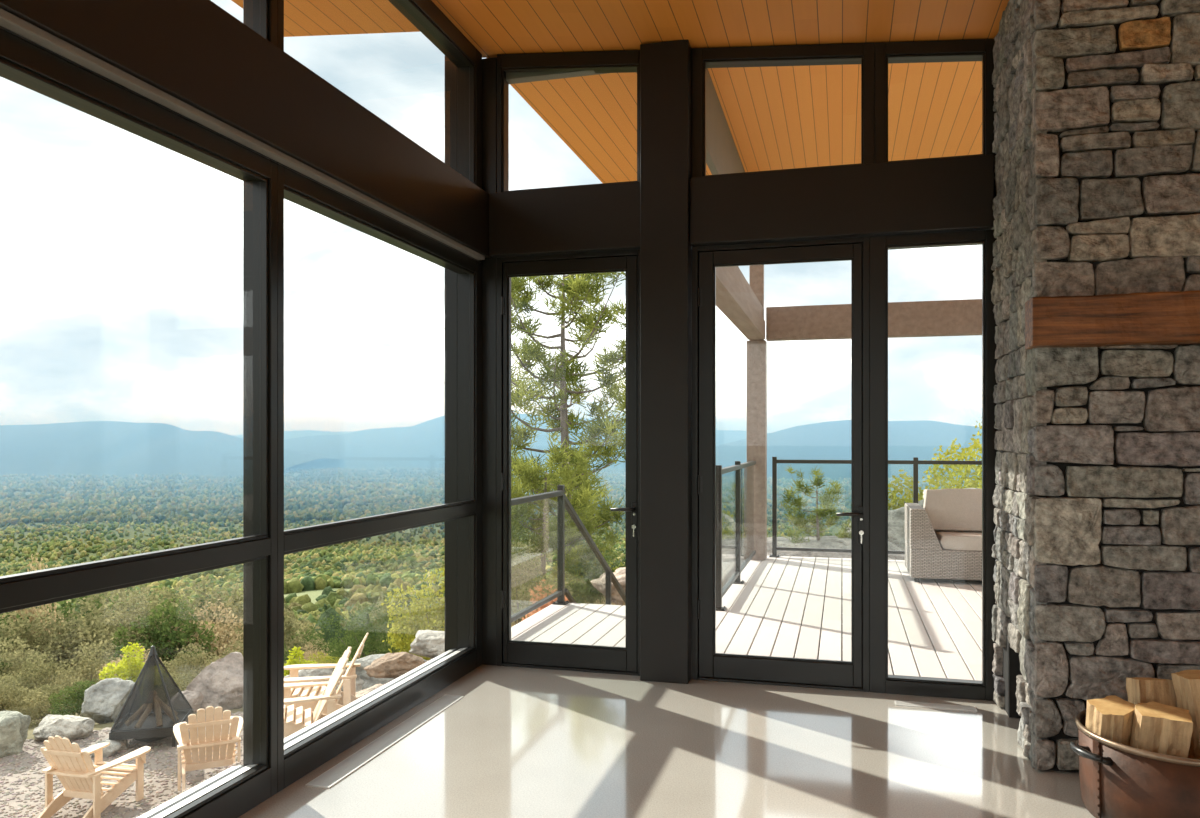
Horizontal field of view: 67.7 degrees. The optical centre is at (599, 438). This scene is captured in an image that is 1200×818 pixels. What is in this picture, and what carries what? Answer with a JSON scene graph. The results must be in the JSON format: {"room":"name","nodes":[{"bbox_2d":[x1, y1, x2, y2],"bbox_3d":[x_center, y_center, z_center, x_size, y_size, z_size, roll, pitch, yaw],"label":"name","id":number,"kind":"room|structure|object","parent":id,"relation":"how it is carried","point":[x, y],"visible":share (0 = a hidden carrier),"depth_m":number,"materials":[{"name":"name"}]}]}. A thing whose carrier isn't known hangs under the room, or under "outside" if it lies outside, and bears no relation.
{"room":"sunroom","nodes":[
{"label":"sunroom","id":0,"kind":"room"},
{"bbox_2d":[490,57,606,83],"bbox_3d":[2.757,-2.795,4.826,7.200,1.010,0.078,0,0,15],"label":"wall strip","id":1,"kind":"object","parent":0,"point":[511,77],"depth_m":5.65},
{"bbox_2d":[497,50,639,191],"bbox_3d":[-0.177,-1.983,5.575,0.944,0.886,0.130,0,0,15],"label":"window","id":2,"kind":"structure","parent":1,"relation":"attached to","point":[621,61],"depth_m":5.55,"materials":[{"name":"brown metal"}]},
{"bbox_2d":[510,72,711,182],"bbox_3d":[0.309,-2.545,7.489,1.093,0.390,3.780,0,0,15],"label":"roof","id":3,"kind":"structure","parent":1,"relation":"attached to","point":[595,116],"depth_m":6.67,"materials":[{"name":"brown wood"}]},
{"bbox_2d":[692,42,874,176],"bbox_3d":[1.063,-1.931,5.239,1.041,0.783,0.130,0,0,15],"label":"window","id":4,"kind":"structure","parent":1,"relation":"attached to","point":[863,54],"depth_m":5.20,"materials":[{"name":"brown metal"}]},
{"bbox_2d":[238,665,1094,817],"bbox_3d":[1.468,1.580,0.333,7.340,0.300,9.410,0,0,15],"label":"floor","id":5,"kind":"structure","parent":0,"point":[520,742],"depth_m":3.98,"materials":[{"name":"concrete"}]},
{"bbox_2d":[0,28,276,817],"bbox_3d":[-1.662,0.158,2.623,0.180,2.544,2.094,0,0,15],"label":"window","id":6,"kind":"structure","parent":5,"relation":"on","point":[231,793],"depth_m":3.49,"materials":[{"name":"brown metal"}]},
{"bbox_2d":[0,0,276,162],"bbox_3d":[-1.638,-1.776,2.616,0.130,1.320,2.094,0,0,15],"label":"trim","id":7,"kind":"structure","parent":6,"relation":"on","point":[260,16],"depth_m":3.57,"materials":[{"name":"brown metal"}]},
{"bbox_2d":[277,163,481,792],"bbox_3d":[-1.111,0.158,4.660,0.180,2.544,2.124,0,0,15],"label":"window","id":8,"kind":"structure","parent":5,"relation":"on","point":[300,753],"depth_m":4.59,"materials":[{"name":"brown metal"}]},
{"bbox_2d":[305,695,463,788],"bbox_3d":[-0.985,1.427,4.320,0.112,0.005,1.345,0,0,15],"label":"floor vent","id":9,"kind":"object","parent":5,"relation":"in","point":[346,767],"visible":1,"depth_m":4.17,"materials":[{"name":"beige metal"}]},
{"bbox_2d":[445,56,456,651],"bbox_3d":[-0.909,-0.445,5.734,0.088,3.950,0.225,0,0,15],"label":"post","id":10,"kind":"object","parent":5,"relation":"attached to","point":[450,68],"visible":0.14,"depth_m":5.63,"materials":[{"name":"brown metal"}]},
{"bbox_2d":[482,57,496,665],"bbox_3d":[-0.746,-0.490,5.730,0.225,3.840,0.128,0,0,15],"label":"post","id":11,"kind":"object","parent":5,"relation":"on","point":[489,65],"depth_m":5.65,"materials":[{"name":"brown metal"}]},
{"bbox_2d":[496,250,639,675],"bbox_3d":[-0.187,0.143,5.548,0.947,2.574,0.188,0,0,15],"label":"door","id":12,"kind":"structure","parent":5,"relation":"on","point":[512,653],"depth_m":5.54,"materials":[{"name":"brown metal"}]},
{"bbox_2d":[489,181,639,257],"bbox_3d":[-0.211,-1.341,5.509,0.973,0.389,0.115,0,0,15],"label":"beam","id":13,"kind":"structure","parent":12,"relation":"on","point":[603,217],"depth_m":5.45,"materials":[{"name":"brown metal"}]},
{"bbox_2d":[640,40,691,683],"bbox_3d":[0.397,-0.453,5.329,0.287,3.765,0.165,0,0,15],"label":"column","id":14,"kind":"structure","parent":5,"relation":"on","point":[665,67],"depth_m":5.25,"materials":[{"name":"brown metal"}]},
{"bbox_2d":[692,237,869,691],"bbox_3d":[1.043,0.143,5.215,1.012,2.574,0.188,0,0,15],"label":"door","id":15,"kind":"structure","parent":5,"relation":"on","point":[709,665],"depth_m":5.20,"materials":[{"name":"brown metal"}]},
{"bbox_2d":[690,154,993,246],"bbox_3d":[1.340,-1.341,5.089,1.652,0.389,0.115,0,0,15],"label":"beam","id":16,"kind":"structure","parent":15,"relation":"on","point":[953,194],"depth_m":5.02,"materials":[{"name":"brown metal"}]},
{"bbox_2d":[771,560,915,674],"bbox_3d":[3.408,1.586,7.653,7.420,0.248,5.695,0,0,15],"label":"joist","id":17,"kind":"object","parent":5,"relation":"attached to","point":[815,560],"depth_m":7.09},
{"bbox_2d":[511,556,981,680],"bbox_3d":[3.336,1.445,7.670,7.287,0.030,5.690,0,0,15],"label":"deck","id":18,"kind":"object","parent":17,"relation":"on","point":[940,619],"visible":0.19,"depth_m":7.08,"materials":[{"name":"wood"}]},
{"bbox_2d":[511,485,569,622],"bbox_3d":[-0.589,0.915,6.847,0.120,1.030,2.030,0,0,15],"label":"deck railing","id":19,"kind":"object","parent":18,"relation":"on","point":[559,594],"visible":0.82,"depth_m":7.74,"materials":[{"name":"brown metal"}]},
{"bbox_2d":[716,461,755,610],"bbox_3d":[1.395,0.825,8.982,0.120,1.210,3.190,0,0,15],"label":"deck railing","id":20,"kind":"object","parent":18,"relation":"on","point":[740,506],"visible":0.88,"depth_m":8.72,"materials":[{"name":"glass"}]},
{"bbox_2d":[747,265,766,559],"bbox_3d":[1.868,-0.782,10.652,0.220,4.425,0.220,0,0,15],"label":"post","id":21,"kind":"object","parent":18,"relation":"on","point":[756,349],"visible":0.65,"depth_m":10.54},
{"bbox_2d":[716,266,764,339],"bbox_3d":[1.152,-1.363,8.025,0.230,0.385,5.215,0,0,15],"label":"beam","id":22,"kind":"structure","parent":21,"relation":"attached to","point":[735,297],"depth_m":8.27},
{"bbox_2d":[766,299,981,340],"bbox_3d":[4.810,-1.363,9.856,5.865,0.385,0.180,0,0,15],"label":"beam","id":23,"kind":"structure","parent":21,"relation":"attached to","point":[942,317],"depth_m":10.16,"materials":[{"name":"wood"}]},
{"bbox_2d":[769,457,981,557],"bbox_3d":[4.479,0.823,10.214,5.010,1.215,0.120,0,0,15],"label":"deck railing","id":24,"kind":"object","parent":18,"relation":"on","point":[915,461],"visible":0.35,"depth_m":10.70,"materials":[{"name":"brown metal"}]},
{"bbox_2d":[905,489,981,581],"bbox_3d":[4.217,0.971,9.052,2.094,0.918,0.882,0,0,15],"label":"wicker sofa","id":25,"kind":"object","parent":18,"relation":"on","point":[943,537],"visible":0.25,"depth_m":8.89,"materials":[{"name":"wicker"}]},
{"bbox_2d":[923,489,981,532],"bbox_3d":[3.816,0.752,9.266,0.882,0.480,0.328,0,0,15],"label":"cushion","id":26,"kind":"object","parent":25,"relation":"on","point":[947,510],"depth_m":9.19,"materials":[{"name":"fabric"}]},
{"bbox_2d":[935,531,981,550],"bbox_3d":[3.826,1.025,9.086,0.769,0.147,0.726,0,0,15],"label":"seat cushion","id":27,"kind":"object","parent":25,"relation":"on","point":[945,540],"depth_m":8.82,"materials":[{"name":"fabric"}]},
{"bbox_2d":[895,700,976,710],"bbox_3d":[1.793,1.427,4.783,0.408,0.005,0.080,0,0,15],"label":"floor vent","id":28,"kind":"object","parent":5,"relation":"in","point":[897,703],"visible":1,"depth_m":4.78,"materials":[{"name":"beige metal"}]},
{"bbox_2d":[991,0,1199,772],"bbox_3d":[3.239,-0.376,3.970,2.634,3.612,1.172,0,0,15],"label":"stone chimney","id":29,"kind":"object","parent":5,"relation":"on","point":[1095,292],"visible":0.98,"depth_m":3.78,"materials":[{"name":"grey stone"}]},
{"bbox_2d":[1070,709,1199,817],"bbox_3d":[2.160,1.259,3.345,0.772,0.334,0.676,0,0,15],"label":"bucket","id":30,"kind":"object","parent":5,"relation":"on","point":[1118,780],"visible":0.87,"depth_m":3.17,"materials":[{"name":"orange metal"}]},
{"bbox_2d":[1085,695,1134,745],"bbox_3d":[1.944,1.198,3.395,0.206,0.437,0.218,0,0,-5],"label":"log","id":31,"kind":"object","parent":30,"relation":"in","point":[1111,717],"visible":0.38,"depth_m":3.32,"materials":[{"name":"brown wood"}]},
{"bbox_2d":[1126,677,1176,706],"bbox_3d":[2.133,1.145,3.461,0.196,0.445,0.161,0,0,-15],"label":"log","id":32,"kind":"object","parent":30,"relation":"in","point":[1139,689],"visible":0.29,"depth_m":3.45,"materials":[{"name":"brown wood"}]},
{"bbox_2d":[1130,702,1192,757],"bbox_3d":[2.060,1.180,3.300,0.208,0.399,0.207,0,0,23],"label":"log","id":33,"kind":"object","parent":30,"relation":"in","point":[1160,728],"visible":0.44,"depth_m":3.23,"materials":[{"name":"brown wood"}]},
{"bbox_2d":[1171,670,1199,759],"bbox_3d":[2.308,1.140,3.377,0.238,0.532,0.213,0,0,3],"label":"log","id":34,"kind":"object","parent":30,"relation":"in","point":[1186,683],"visible":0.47,"depth_m":3.35,"materials":[{"name":"brown wood"}]},
{"bbox_2d":[431,0,1008,57],"bbox_3d":[1.536,-2.312,0.221,7.350,0.956,9.430,0,0,15],"label":"ceiling","id":35,"kind":"structure","parent":0,"point":[494,27],"depth_m":4.96,"materials":[{"name":"brown wood"}]},
{"bbox_2d":[708,61,981,171],"bbox_3d":[4.226,-3.150,7.672,6.250,0.300,6.180,0,0,15],"label":"roof","id":36,"kind":"structure","parent":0,"point":[777,117],"depth_m":8.21,"materials":[{"name":"brown wood"}]},
{"bbox_2d":[706,68,744,174],"bbox_3d":[1.180,-2.840,8.497,0.058,1.000,6.180,0,0,15],"label":"fascia","id":37,"kind":"object","parent":36,"relation":"attached to","point":[722,156],"visible":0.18,"depth_m":7.85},
{"bbox_3d":[4.211,-0.720,4.392,4.165,4.900,0.140,0,0,15],"label":"wall","id":38,"kind":"structure","parent":0,"visible":0},
{"bbox_2d":[870,229,997,700],"bbox_3d":[1.869,0.143,5.021,0.684,2.574,0.130,0,0,15],"label":"window","id":39,"kind":"structure","parent":38,"relation":"in","point":[880,681],"depth_m":5.03,"materials":[{"name":"brown metal"}]},
{"bbox_2d":[875,39,996,162],"bbox_3d":[1.883,-1.888,5.017,0.655,0.696,0.130,0,0,15],"label":"window","id":40,"kind":"structure","parent":38,"relation":"in","point":[886,53],"depth_m":4.99,"materials":[{"name":"brown metal"}]},
{"bbox_3d":[0.267,-0.395,-4.294,7.440,4.250,0.150,0,0,15],"label":"wall","id":41,"kind":"structure","parent":0,"visible":0},
{"bbox_2d":[0,8,484,259],"bbox_3d":[-1.943,-1.131,1.148,0.047,0.025,9.200,0,0,15],"label":"trim","id":42,"kind":"structure","parent":41,"relation":"attached to","point":[9,21],"depth_m":3.10,"materials":[{"name":"brown metal"}]},
{"bbox_2d":[0,0,490,257],"bbox_3d":[-1.927,-1.341,1.177,0.064,0.393,9.265,0,0,15],"label":"beam","id":43,"kind":"structure","parent":41,"relation":"attached to","point":[197,53],"depth_m":3.42,"materials":[{"name":"brown metal"}]},
{"bbox_2d":[277,0,481,262],"bbox_3d":[-1.087,-1.776,4.653,0.130,1.320,2.124,0,0,15],"label":"window","id":44,"kind":"structure","parent":43,"relation":"attached to","point":[424,15],"depth_m":5.56,"materials":[{"name":"brown metal"}]},
{"bbox_2d":[231,0,419,36],"bbox_3d":[-2.761,-2.606,0.815,1.075,0.309,9.730,0,0,15],"label":"roof","id":45,"kind":"structure","parent":41,"relation":"attached to","point":[301,17],"depth_m":5.29,"materials":[{"name":"brown wood"}]},
{"label":"outside","id":46,"kind":"structure","parent":0,"visible":0},
{"bbox_2d":[0,421,340,477],"bbox_3d":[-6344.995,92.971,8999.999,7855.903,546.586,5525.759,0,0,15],"label":"mountain","id":47,"kind":"structure","parent":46,"point":[98,448],"depth_m":8035.77},
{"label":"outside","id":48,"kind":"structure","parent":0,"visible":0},
{"bbox_2d":[233,430,355,439],"bbox_3d":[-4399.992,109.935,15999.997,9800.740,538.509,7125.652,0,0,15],"label":"mountain","id":49,"kind":"structure","parent":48,"point":[297,433],"depth_m":8883.94},
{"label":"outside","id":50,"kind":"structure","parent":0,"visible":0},
{"bbox_2d":[284,413,767,468],"bbox_3d":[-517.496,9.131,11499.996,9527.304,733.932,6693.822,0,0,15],"label":"mountain","id":51,"kind":"structure","parent":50,"point":[422,445],"depth_m":8883.94},
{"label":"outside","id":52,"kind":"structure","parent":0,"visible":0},
{"bbox_2d":[716,420,981,480],"bbox_3d":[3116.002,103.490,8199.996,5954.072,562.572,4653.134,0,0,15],"label":"mountain","id":53,"kind":"structure","parent":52,"point":[831,440],"depth_m":7404.71},
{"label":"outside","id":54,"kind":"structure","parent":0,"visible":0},
{"bbox_2d":[0,467,962,739],"bbox_3d":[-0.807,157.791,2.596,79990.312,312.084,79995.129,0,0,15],"label":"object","id":55,"kind":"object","parent":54,"point":[313,594],"depth_m":2988.12,"materials":[{"name":"plant"}]},
{"bbox_2d":[0,673,49,726],"bbox_3d":[-9.329,4.248,14.037,1.313,1.133,1.164,0,0,33],"label":"shrub","id":56,"kind":"object","parent":55,"relation":"on","point":[28,709],"visible":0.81,"depth_m":14.09,"materials":[{"name":"green plant"}]},
{"bbox_2d":[1,553,63,660],"bbox_3d":[-13.860,5.329,21.983,1.558,5.034,1.467,0,0,-42],"label":"shrub","id":57,"kind":"object","parent":55,"relation":"on","point":[33,610],"visible":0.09,"depth_m":21.97,"materials":[{"name":"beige plant"}]},
{"bbox_2d":[0,635,74,704],"bbox_3d":[-11.796,4.979,17.607,2.359,2.216,2.092,0,0,14],"label":"shrub","id":58,"kind":"object","parent":55,"relation":"on","point":[7,657],"visible":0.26,"depth_m":17.66,"materials":[{"name":"green plant"}]},
{"bbox_2d":[0,607,80,685],"bbox_3d":[-13.578,5.275,20.076,3.672,3.449,3.256,0,0,40],"label":"shrub","id":59,"kind":"object","parent":55,"relation":"on","point":[18,625],"visible":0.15,"depth_m":20.18,"materials":[{"name":"green plant"}]},
{"bbox_2d":[0,650,86,719],"bbox_3d":[-10.622,4.808,16.808,1.790,1.681,1.587,0,0,30],"label":"shrub","id":60,"kind":"object","parent":55,"relation":"on","point":[39,682],"visible":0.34,"depth_m":16.76,"materials":[{"name":"green plant"}]},
{"bbox_2d":[15,682,82,724],"bbox_3d":[-9.083,4.457,14.707,1.164,0.825,1.313,0,0,-10],"label":"shrub","id":61,"kind":"object","parent":55,"relation":"on","point":[44,712],"visible":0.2,"depth_m":14.69,"materials":[{"name":"green plant"}]},
{"bbox_2d":[1,609,113,712],"bbox_3d":[-12.427,5.466,20.681,3.325,3.123,2.948,0,0,-21],"label":"shrub","id":62,"kind":"object","parent":55,"relation":"on","point":[54,640],"visible":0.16,"depth_m":20.32,"materials":[{"name":"green plant"}]},
{"bbox_2d":[12,594,116,635],"bbox_3d":[-14.362,6.288,24.660,4.218,4.771,4.727,0,0,17],"label":"shrub","id":63,"kind":"object","parent":55,"relation":"on","point":[63,603],"visible":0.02,"depth_m":24.81,"materials":[{"name":"green plant"}]},
{"bbox_2d":[48,679,97,716],"bbox_3d":[-8.155,4.223,14.182,1.099,0.848,1.232,0,0,-8],"label":"shrub","id":64,"kind":"object","parent":55,"relation":"on","point":[79,694],"visible":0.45,"depth_m":14.03,"materials":[{"name":"green plant"}]},
{"bbox_2d":[20,598,129,718],"bbox_3d":[-12.203,5.429,20.954,3.556,3.340,3.153,0,0,-38],"label":"shrub","id":65,"kind":"object","parent":55,"relation":"on","point":[85,622],"visible":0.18,"depth_m":20.78,"materials":[{"name":"green plant"}]},
{"bbox_2d":[46,642,119,707],"bbox_3d":[-10.054,4.975,17.912,1.990,1.869,1.764,0,0,-10],"label":"shrub","id":66,"kind":"object","parent":55,"relation":"on","point":[90,664],"visible":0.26,"depth_m":17.75,"materials":[{"name":"green plant"}]},
{"bbox_2d":[81,678,140,723],"bbox_3d":[-6.920,3.745,12.656,0.603,0.717,0.790,0,0,15],"label":"boulder","id":67,"kind":"object","parent":55,"relation":"on","point":[103,702],"visible":0.77,"depth_m":12.48,"materials":[{"name":"stone"}]},
{"bbox_2d":[59,587,192,684],"bbox_3d":[-10.727,5.103,20.279,3.128,3.314,3.528,0,0,26],"label":"shrub","id":68,"kind":"object","parent":55,"relation":"on","point":[131,616],"visible":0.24,"depth_m":20.19,"materials":[{"name":"green plant"}]},
{"bbox_2d":[61,586,193,681],"bbox_3d":[-12.789,6.070,23.924,4.828,4.535,4.282,0,0,35],"label":"shrub","id":69,"kind":"object","parent":55,"relation":"on","point":[112,593],"visible":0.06,"depth_m":23.88,"materials":[{"name":"green plant"}]},
{"bbox_2d":[99,642,168,705],"bbox_3d":[-7.291,3.860,13.990,0.936,1.394,0.939,0,0,-2],"label":"shrub","id":70,"kind":"object","parent":55,"relation":"on","point":[135,666],"visible":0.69,"depth_m":13.95,"materials":[{"name":"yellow plant"}]},
{"bbox_2d":[74,585,196,690],"bbox_3d":[-12.390,6.045,24.251,4.477,4.205,3.970,0,0,25],"label":"shrub","id":71,"kind":"object","parent":55,"relation":"on","point":[134,604],"visible":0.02,"depth_m":24.09,"materials":[{"name":"green plant"}]},
{"bbox_2d":[0,712,284,817],"bbox_3d":[-4.846,3.519,9.652,8.600,2.095,9.100,0,0,15],"label":"gravel","id":72,"kind":"object","parent":55,"relation":"on","point":[24,763],"visible":0.12,"depth_m":10.10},
{"bbox_2d":[0,711,30,757],"bbox_3d":[-7.548,3.716,10.957,0.841,0.681,0.830,0,0,15],"label":"boulder","id":73,"kind":"object","parent":72,"relation":"on","point":[14,725],"visible":0.89,"depth_m":10.92,"materials":[{"name":"stone"}]},
{"bbox_2d":[33,714,94,740],"bbox_3d":[-6.987,3.765,11.590,0.785,0.366,0.582,0,0,15],"label":"boulder","id":74,"kind":"object","parent":72,"relation":"on","point":[72,727],"visible":0.91,"depth_m":11.44,"materials":[{"name":"stone"}]},
{"bbox_2d":[109,709,193,746],"bbox_3d":[-5.725,3.748,11.450,0.800,0.285,0.800,0,0,-13],"label":"fire pit","id":75,"kind":"object","parent":72,"relation":"on","point":[148,735],"visible":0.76,"depth_m":11.21,"materials":[{"name":"black metal"}]},
{"bbox_2d":[110,646,191,731],"bbox_3d":[-5.725,3.124,11.450,0.784,0.958,0.784,0,0,-13],"label":"fire screen","id":76,"kind":"object","parent":75,"relation":"on","point":[153,652],"visible":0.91,"depth_m":11.38,"materials":[{"name":"black metal"}]},
{"bbox_2d":[173,706,242,792],"bbox_3d":[-4.391,3.367,10.043,0.740,0.987,1.075,0,0,-24],"label":"chair","id":77,"kind":"object","parent":72,"relation":"on","point":[222,741],"visible":0.87,"depth_m":9.81,"materials":[{"name":"brown wood"}]},
{"bbox_2d":[0,657,434,817],"bbox_3d":[-4.650,3.437,10.004,7.850,0.879,7.936,0,0,15],"label":"pebbles","id":78,"kind":"object","parent":72,"relation":"on","point":[147,802],"visible":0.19,"depth_m":10.08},
{"bbox_2d":[38,735,150,817],"bbox_3d":[-5.256,3.391,9.242,0.703,0.937,1.021,0,0,13],"label":"chair","id":79,"kind":"object","parent":78,"relation":"on","point":[73,766],"visible":1,"depth_m":9.07,"materials":[{"name":"brown wood"}]},
{"bbox_2d":[284,647,351,736],"bbox_3d":[-3.048,2.667,9.219,1.075,0.987,0.740,0,0,-18],"label":"chair","id":80,"kind":"object","parent":78,"relation":"on","point":[296,719],"visible":0.51,"depth_m":9.14,"materials":[{"name":"brown wood"}]},
{"bbox_2d":[284,633,368,721],"bbox_3d":[-3.153,2.743,10.311,1.075,0.987,0.740,0,0,-10],"label":"chair","id":81,"kind":"object","parent":78,"relation":"on","point":[348,682],"visible":0.62,"depth_m":10.11,"materials":[{"name":"brown wood"}]},
{"bbox_2d":[284,668,364,696],"bbox_3d":[-4.256,3.670,13.166,1.373,0.621,0.908,0,0,15],"label":"boulder","id":82,"kind":"object","parent":72,"relation":"on","point":[321,671],"visible":0.21,"depth_m":13.09,"materials":[{"name":"stone"}]},
{"bbox_2d":[363,652,425,678],"bbox_3d":[-2.658,3.006,11.919,0.814,0.362,0.585,0,0,15],"label":"boulder","id":83,"kind":"object","parent":72,"relation":"on","point":[394,665],"visible":0.72,"depth_m":11.73,"materials":[{"name":"stone"}]},
{"bbox_2d":[409,630,444,657],"bbox_3d":[-2.386,3.057,13.204,0.823,0.423,0.645,0,0,15],"label":"boulder","id":84,"kind":"object","parent":72,"relation":"on","point":[427,643],"visible":0.61,"depth_m":12.99,"materials":[{"name":"stone"}]},
{"bbox_2d":[108,596,222,701],"bbox_3d":[-9.464,4.913,19.816,2.617,2.960,2.933,0,0,-1],"label":"shrub","id":85,"kind":"object","parent":55,"relation":"on","point":[166,626],"visible":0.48,"depth_m":19.51,"materials":[{"name":"green plant"}]},
{"bbox_2d":[146,672,195,704],"bbox_3d":[-6.846,4.237,14.754,1.313,0.784,1.164,0,0,-19],"label":"shrub","id":86,"kind":"object","parent":55,"relation":"on","point":[171,688],"visible":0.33,"depth_m":14.64,"materials":[{"name":"green plant"}]},
{"bbox_2d":[152,642,219,692],"bbox_3d":[-7.664,4.468,16.689,1.274,1.349,1.436,0,0,-32],"label":"shrub","id":87,"kind":"object","parent":55,"relation":"on","point":[201,657],"visible":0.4,"depth_m":16.60,"materials":[{"name":"green plant"}]},
{"bbox_2d":[168,690,203,712],"bbox_3d":[-5.844,3.761,12.702,0.440,0.402,0.462,0,0,15],"label":"boulder","id":88,"kind":"object","parent":55,"relation":"on","point":[195,698],"visible":0.52,"depth_m":12.56,"materials":[{"name":"stone"}]},
{"bbox_2d":[156,579,242,669],"bbox_3d":[-10.979,5.913,24.585,3.997,4.234,4.508,0,0,-3],"label":"shrub","id":89,"kind":"object","parent":55,"relation":"on","point":[196,602],"visible":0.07,"depth_m":24.28,"materials":[{"name":"green plant"}]},
{"bbox_2d":[164,599,242,696],"bbox_3d":[-8.696,5.005,20.059,2.588,2.771,2.438,0,0,-1],"label":"shrub","id":90,"kind":"object","parent":55,"relation":"on","point":[224,630],"visible":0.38,"depth_m":20.07,"materials":[{"name":"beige plant"}]},
{"bbox_2d":[185,652,242,711],"bbox_3d":[-5.433,3.538,13.011,0.816,0.836,0.805,0,0,15],"label":"boulder","id":91,"kind":"object","parent":55,"relation":"on","point":[220,683],"visible":0.62,"depth_m":12.75,"materials":[{"name":"stone"}]},
{"bbox_2d":[195,578,323,646],"bbox_3d":[-9.712,5.987,24.623,3.949,4.183,4.453,0,0,-33],"label":"shrub","id":92,"kind":"object","parent":55,"relation":"on","point":[233,591],"visible":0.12,"depth_m":24.53,"materials":[{"name":"green plant"}]},
{"bbox_2d":[213,601,335,662],"bbox_3d":[-7.901,5.168,21.274,2.586,2.739,2.916,0,0,-42],"label":"shrub","id":93,"kind":"object","parent":55,"relation":"on","point":[287,626],"visible":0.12,"depth_m":21.32,"materials":[{"name":"green plant"}]},
{"bbox_2d":[284,646,316,675],"bbox_3d":[-4.618,3.655,13.616,0.675,1.021,0.673,0,0,-4],"label":"shrub","id":94,"kind":"object","parent":55,"relation":"on","point":[290,661],"visible":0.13,"depth_m":13.55,"materials":[{"name":"green plant"}]},
{"bbox_2d":[307,601,412,661],"bbox_3d":[-4.609,4.116,17.473,2.394,1.904,2.539,0,0,-2],"label":"bush","id":95,"kind":"object","parent":55,"relation":"on","point":[372,641],"visible":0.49,"depth_m":17.36,"materials":[{"name":"green plant"}]},
{"bbox_2d":[345,654,426,689],"bbox_3d":[-3.290,3.605,13.829,1.501,0.571,0.948,0,0,15],"label":"boulder","id":96,"kind":"object","parent":55,"relation":"on","point":[365,661],"visible":0.17,"depth_m":13.57,"materials":[{"name":"stone"}]},
{"bbox_2d":[381,567,444,659],"bbox_3d":[-2.691,3.434,15.467,2.105,2.442,1.675,0,0,-25],"label":"shrub","id":97,"kind":"object","parent":55,"relation":"on","point":[429,622],"visible":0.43,"depth_m":15.34,"materials":[{"name":"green plant"}]},
{"bbox_2d":[0,466,981,654],"bbox_3d":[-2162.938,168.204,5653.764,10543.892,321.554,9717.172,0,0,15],"label":"forest","id":98,"kind":"object","parent":55,"relation":"on","point":[369,574],"visible":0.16,"depth_m":3130.76,"materials":[{"name":"plant"}]},
{"bbox_2d":[441,272,625,557],"bbox_3d":[-1.121,0.365,23.798,6.636,12.553,7.004,0,0,15],"label":"pine tree","id":99,"kind":"object","parent":55,"relation":"on","point":[577,289],"visible":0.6,"depth_m":23.27,"materials":[{"name":"green plant"}]},
{"bbox_2d":[511,539,572,624],"bbox_3d":[-1.497,2.679,15.008,2.148,2.018,1.905,0,0,4],"label":"shrub","id":100,"kind":"object","parent":55,"relation":"on","point":[525,576],"visible":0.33,"depth_m":14.89,"materials":[{"name":"green plant"}]},
{"bbox_2d":[521,579,568,620],"bbox_3d":[-0.765,2.711,13.168,0.970,1.275,1.030,0,0,-19],"label":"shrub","id":101,"kind":"object","parent":55,"relation":"on","point":[532,599],"visible":0.19,"depth_m":13.13,"materials":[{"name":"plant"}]},
{"bbox_2d":[511,440,623,624],"bbox_3d":[-1.376,2.736,19.743,4.002,5.655,4.420,0,0,15],"label":"shrub","id":102,"kind":"object","parent":55,"relation":"on","point":[519,512],"visible":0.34,"depth_m":19.36,"materials":[{"name":"green plant"}]},
{"bbox_2d":[565,548,625,604],"bbox_3d":[0.175,3.091,17.004,2.033,2.051,1.813,0,0,36],"label":"shrub","id":103,"kind":"object","parent":55,"relation":"on","point":[586,589],"visible":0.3,"depth_m":16.86,"materials":[{"name":"green plant"}]},
{"bbox_2d":[590,567,625,605],"bbox_3d":[0.499,2.208,13.263,1.315,0.710,1.078,0,0,15],"label":"boulder","id":104,"kind":"object","parent":55,"relation":"on","point":[620,573],"visible":0.2,"depth_m":13.03,"materials":[{"name":"stone"}]},
{"bbox_2d":[722,536,904,561],"bbox_3d":[3.737,2.369,16.146,4.567,1.236,2.745,0,0,15],"label":"boulder","id":105,"kind":"object","parent":55,"relation":"on","point":[827,542],"visible":0.14,"depth_m":15.53,"materials":[{"name":"stone"}]},
{"bbox_2d":[779,464,850,543],"bbox_3d":[4.021,1.661,15.926,1.771,2.468,1.776,0,0,15],"label":"pine sapling","id":106,"kind":"object","parent":55,"relation":"on","point":[827,499],"visible":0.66,"depth_m":15.90,"materials":[{"name":"green plant"}]},
{"bbox_2d":[888,469,923,509],"bbox_3d":[5.991,2.168,18.152,1.852,3.114,2.016,0,0,6],"label":"tree","id":107,"kind":"object","parent":55,"relation":"on","point":[908,493],"visible":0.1,"depth_m":17.97,"materials":[{"name":"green plant"}]},
{"bbox_2d":[846,488,978,547],"bbox_3d":[6.230,1.937,16.961,3.932,2.048,2.793,0,0,15],"label":"boulder","id":108,"kind":"object","parent":55,"relation":"on","point":[896,518],"visible":0.07,"depth_m":16.18,"materials":[{"name":"stone"}]},
{"bbox_2d":[898,438,976,501],"bbox_3d":[7.606,2.373,19.449,2.914,4.817,2.310,0,0,-27],"label":"tree","id":109,"kind":"object","parent":55,"relation":"on","point":[946,452],"visible":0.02,"depth_m":19.42,"materials":[{"name":"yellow plant"}]},
{"bbox_2d":[922,417,981,489],"bbox_3d":[8.352,1.817,18.529,3.869,5.142,4.404,0,0,30],"label":"tree","id":110,"kind":"object","parent":55,"relation":"on","point":[978,471],"visible":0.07,"depth_m":18.24,"materials":[{"name":"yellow plant"}]},
{"bbox_3d":[0.592,2.265,8.692,1.240,1.570,2.110,0,0,15],"label":"stairs","id":111,"kind":"structure","parent":55,"relation":"on","visible":0},
{"bbox_2d":[565,495,625,604],"bbox_3d":[-0.010,1.706,8.985,0.052,2.448,2.478,0,0,15],"label":"stair handrail","id":112,"kind":"object","parent":111,"relation":"attached to","point":[610,577],"visible":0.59,"depth_m":8.89,"materials":[{"name":"brown metal"}]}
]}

